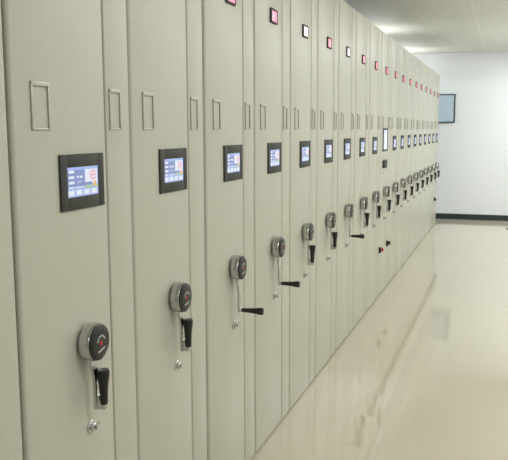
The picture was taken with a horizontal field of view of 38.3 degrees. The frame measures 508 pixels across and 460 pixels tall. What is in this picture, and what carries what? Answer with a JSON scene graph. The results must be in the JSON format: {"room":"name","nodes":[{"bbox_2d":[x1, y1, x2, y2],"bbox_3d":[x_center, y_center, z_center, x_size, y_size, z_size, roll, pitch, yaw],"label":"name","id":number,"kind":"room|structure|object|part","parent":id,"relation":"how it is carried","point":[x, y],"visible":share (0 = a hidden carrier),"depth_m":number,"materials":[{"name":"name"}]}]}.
{"room":"archive storage room","nodes":[
{"label":"archive storage room","id":0,"kind":"room"},
{"bbox_2d":[250,219,507,459],"bbox_3d":[0.556,0.957,4.797,6.800,0.100,17.300,3,8,19],"label":"floor","id":1,"kind":"structure","parent":0,"point":[422,374],"depth_m":4.72,"materials":[{"name":"beige tile"}]},
{"bbox_2d":[0,0,22,459],"bbox_3d":[-1.071,0.132,1.606,1.020,2.410,0.564,3,8,19],"label":"tall cabinet","id":2,"kind":"object","parent":1,"relation":"on","point":[10,415],"visible":1,"depth_m":1.70,"materials":[{"name":"beige metal"}]},
{"bbox_2d":[1,0,137,459],"bbox_3d":[-0.883,0.057,2.147,1.020,2.410,0.564,3,8,19],"label":"tall cabinet","id":3,"kind":"object","parent":1,"relation":"on","point":[65,61],"visible":1,"depth_m":1.94,"materials":[{"name":"beige metal"}]},
{"bbox_3d":[-0.435,0.381,2.031,0.018,0.247,0.103,3,8,19],"label":"arm","id":4,"kind":"part","parent":3,"relation":"part of","materials":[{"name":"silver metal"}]},
{"bbox_2d":[126,0,206,459],"bbox_3d":[-0.696,-0.017,2.683,1.020,2.410,0.564,3,8,19],"label":"tall cabinet","id":5,"kind":"object","parent":1,"relation":"on","point":[164,37],"visible":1,"depth_m":2.50,"materials":[{"name":"beige metal"}]},
{"bbox_3d":[-0.248,0.306,2.567,0.018,0.247,0.103,3,8,19],"label":"arm","id":6,"kind":"part","parent":5,"relation":"part of","materials":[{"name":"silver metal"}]},
{"bbox_2d":[201,0,263,459],"bbox_3d":[-0.474,-0.091,3.218,1.088,2.410,0.564,3,8,19],"label":"tall cabinet","id":7,"kind":"object","parent":1,"relation":"on","point":[227,25],"visible":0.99,"depth_m":3.06,"materials":[{"name":"beige metal"}]},
{"bbox_3d":[-0.123,-0.070,3.023,0.020,2.400,0.421,3,8,19],"label":"panel","id":8,"kind":"part","parent":7,"relation":"part of","materials":[{"name":"beige paint"}]},
{"bbox_3d":[-0.058,0.231,3.113,0.018,0.247,0.103,3,8,19],"label":"arm","id":9,"kind":"part","parent":7,"relation":"part of","materials":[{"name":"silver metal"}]},
{"bbox_2d":[253,0,299,451],"bbox_3d":[-0.286,-0.166,3.759,1.088,2.410,0.564,3,8,19],"label":"tall cabinet","id":10,"kind":"object","parent":1,"relation":"on","point":[271,18],"visible":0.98,"depth_m":3.60,"materials":[{"name":"beige metal"}]},
{"bbox_3d":[0.065,-0.145,3.564,0.020,2.400,0.421,3,8,19],"label":"panel","id":11,"kind":"part","parent":10,"relation":"part of","materials":[{"name":"beige paint"}]},
{"bbox_3d":[0.098,-1.022,3.499,0.001,0.052,0.082,3,8,19],"label":"lit panel","id":12,"kind":"part","parent":10,"relation":"part of","materials":[{"name":"red"}]},
{"bbox_3d":[0.130,0.157,3.654,0.018,0.247,0.103,3,8,19],"label":"arm","id":13,"kind":"part","parent":10,"relation":"part of","materials":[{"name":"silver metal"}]},
{"bbox_2d":[289,0,317,408],"bbox_3d":[-0.130,-0.242,4.311,1.020,2.410,0.564,3,8,19],"label":"tall cabinet","id":14,"kind":"object","parent":1,"relation":"on","point":[303,13],"visible":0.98,"depth_m":4.14,"materials":[{"name":"beige metal"}]},
{"bbox_3d":[0.286,-1.096,4.040,0.001,0.052,0.082,3,8,19],"label":"lit panel","id":15,"kind":"part","parent":14,"relation":"part of","materials":[{"name":"white plastic"}]},
{"bbox_3d":[0.319,0.082,4.195,0.018,0.247,0.103,3,8,19],"label":"arm","id":16,"kind":"part","parent":14,"relation":"part of","materials":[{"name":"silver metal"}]},
{"bbox_2d":[315,0,338,375],"bbox_3d":[0.059,-0.316,4.852,1.020,2.410,0.564,3,8,19],"label":"tall cabinet","id":17,"kind":"object","parent":1,"relation":"on","point":[328,10],"visible":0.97,"depth_m":4.67,"materials":[{"name":"beige metal"}]},
{"bbox_3d":[0.507,0.007,4.736,0.018,0.247,0.103,3,8,19],"label":"arm","id":18,"kind":"part","parent":17,"relation":"part of","materials":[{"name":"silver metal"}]},
{"bbox_2d":[335,0,364,349],"bbox_3d":[0.280,-0.390,5.382,1.088,2.410,0.564,3,8,19],"label":"tall cabinet","id":19,"kind":"object","parent":1,"relation":"on","point":[346,67],"visible":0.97,"depth_m":5.21,"materials":[{"name":"beige metal"}]},
{"bbox_3d":[0.630,-0.369,5.186,0.020,2.400,0.421,3,8,19],"label":"panel","id":20,"kind":"part","parent":19,"relation":"part of","materials":[{"name":"beige paint"}]},
{"bbox_3d":[0.695,-0.067,5.277,0.018,0.247,0.103,3,8,19],"label":"arm","id":21,"kind":"part","parent":19,"relation":"part of","materials":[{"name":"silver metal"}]},
{"bbox_2d":[352,11,369,328],"bbox_3d":[0.436,-0.466,5.934,1.020,2.410,0.564,3,8,19],"label":"tall cabinet","id":22,"kind":"object","parent":1,"relation":"on","point":[360,215],"visible":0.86,"depth_m":5.75,"materials":[{"name":"beige metal"}]},
{"bbox_2d":[365,22,381,311],"bbox_3d":[0.624,-0.540,6.475,1.020,2.410,0.564,3,8,19],"label":"tall cabinet","id":23,"kind":"object","parent":1,"relation":"on","point":[373,194],"visible":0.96,"depth_m":6.30,"materials":[{"name":"beige metal"}]},
{"bbox_2d":[377,31,391,296],"bbox_3d":[0.812,-0.615,7.016,1.020,2.410,0.564,3,8,19],"label":"tall cabinet","id":24,"kind":"object","parent":1,"relation":"on","point":[384,189],"visible":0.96,"depth_m":6.84,"materials":[{"name":"beige metal"}]},
{"bbox_2d":[387,39,399,283],"bbox_3d":[1.001,-0.689,7.557,1.020,2.410,0.564,3,8,19],"label":"tall cabinet","id":25,"kind":"object","parent":1,"relation":"on","point":[394,197],"visible":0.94,"depth_m":7.39,"materials":[{"name":"beige metal"}]},
{"bbox_2d":[395,45,407,273],"bbox_3d":[1.189,-0.764,8.098,1.020,2.410,0.564,3,8,19],"label":"tall cabinet","id":26,"kind":"object","parent":1,"relation":"on","point":[401,180],"visible":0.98,"depth_m":7.93,"materials":[{"name":"beige metal"}]},
{"bbox_2d":[402,51,413,264],"bbox_3d":[1.378,-0.839,8.639,1.020,2.410,0.564,3,8,19],"label":"tall cabinet","id":27,"kind":"object","parent":1,"relation":"on","point":[410,58],"visible":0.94,"depth_m":8.47,"materials":[{"name":"beige metal"}]},
{"bbox_2d":[409,56,419,255],"bbox_3d":[1.566,-0.913,9.180,1.020,2.410,0.564,3,8,19],"label":"tall cabinet","id":28,"kind":"object","parent":1,"relation":"on","point":[414,173],"visible":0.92,"depth_m":9.02,"materials":[{"name":"beige metal"}]},
{"bbox_2d":[415,61,424,247],"bbox_3d":[1.754,-0.988,9.721,1.020,2.410,0.564,3,8,19],"label":"tall cabinet","id":29,"kind":"object","parent":1,"relation":"on","point":[420,181],"visible":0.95,"depth_m":9.55,"materials":[{"name":"beige metal"}]},
{"bbox_2d":[420,64,428,241],"bbox_3d":[1.943,-1.062,10.262,1.020,2.410,0.564,3,8,19],"label":"tall cabinet","id":30,"kind":"object","parent":1,"relation":"on","point":[426,68],"visible":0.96,"depth_m":10.10,"materials":[{"name":"beige metal"}]},
{"bbox_2d":[424,68,432,236],"bbox_3d":[2.131,-1.137,10.803,1.020,2.410,0.564,3,8,19],"label":"tall cabinet","id":31,"kind":"object","parent":1,"relation":"on","point":[430,87],"visible":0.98,"depth_m":10.64,"materials":[{"name":"beige metal"}]},
{"bbox_2d":[428,71,436,231],"bbox_3d":[2.320,-1.212,11.344,1.020,2.410,0.564,3,8,19],"label":"tall cabinet","id":32,"kind":"object","parent":1,"relation":"on","point":[432,164],"visible":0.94,"depth_m":11.18,"materials":[{"name":"beige metal"}]},
{"bbox_2d":[432,74,439,226],"bbox_3d":[2.508,-1.286,11.885,1.020,2.410,0.564,3,8,19],"label":"tall cabinet","id":33,"kind":"object","parent":1,"relation":"on","point":[436,163],"visible":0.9,"depth_m":11.72,"materials":[{"name":"beige metal"}]},
{"bbox_2d":[343,0,507,53],"bbox_3d":[0.546,-1.946,4.400,6.800,0.100,17.300,3,8,19],"label":"ceiling","id":34,"kind":"structure","parent":0,"point":[419,26],"depth_m":8.85,"materials":[{"name":"white paint"}]},
{"bbox_2d":[413,51,507,214],"bbox_3d":[3.356,-1.606,12.652,6.800,2.830,0.100,3,8,19],"label":"wall","id":35,"kind":"structure","parent":0,"point":[472,158],"depth_m":12.46,"materials":[{"name":"white paint"}]},
{"bbox_2d":[439,94,455,122],"bbox_3d":[3.280,-2.085,12.546,0.335,0.488,0.024,3,8,19],"label":"framed board","id":36,"kind":"object","parent":35,"relation":"attached to","point":[447,102],"visible":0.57,"depth_m":12.54,"materials":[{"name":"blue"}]},
{"bbox_2d":[436,213,507,220],"bbox_3d":[3.341,-0.243,12.783,6.600,0.094,0.016,3,8,19],"label":"baseboard","id":37,"kind":"structure","parent":35,"relation":"attached to","point":[438,215],"depth_m":12.63,"materials":[{"name":"grey"}]}
]}

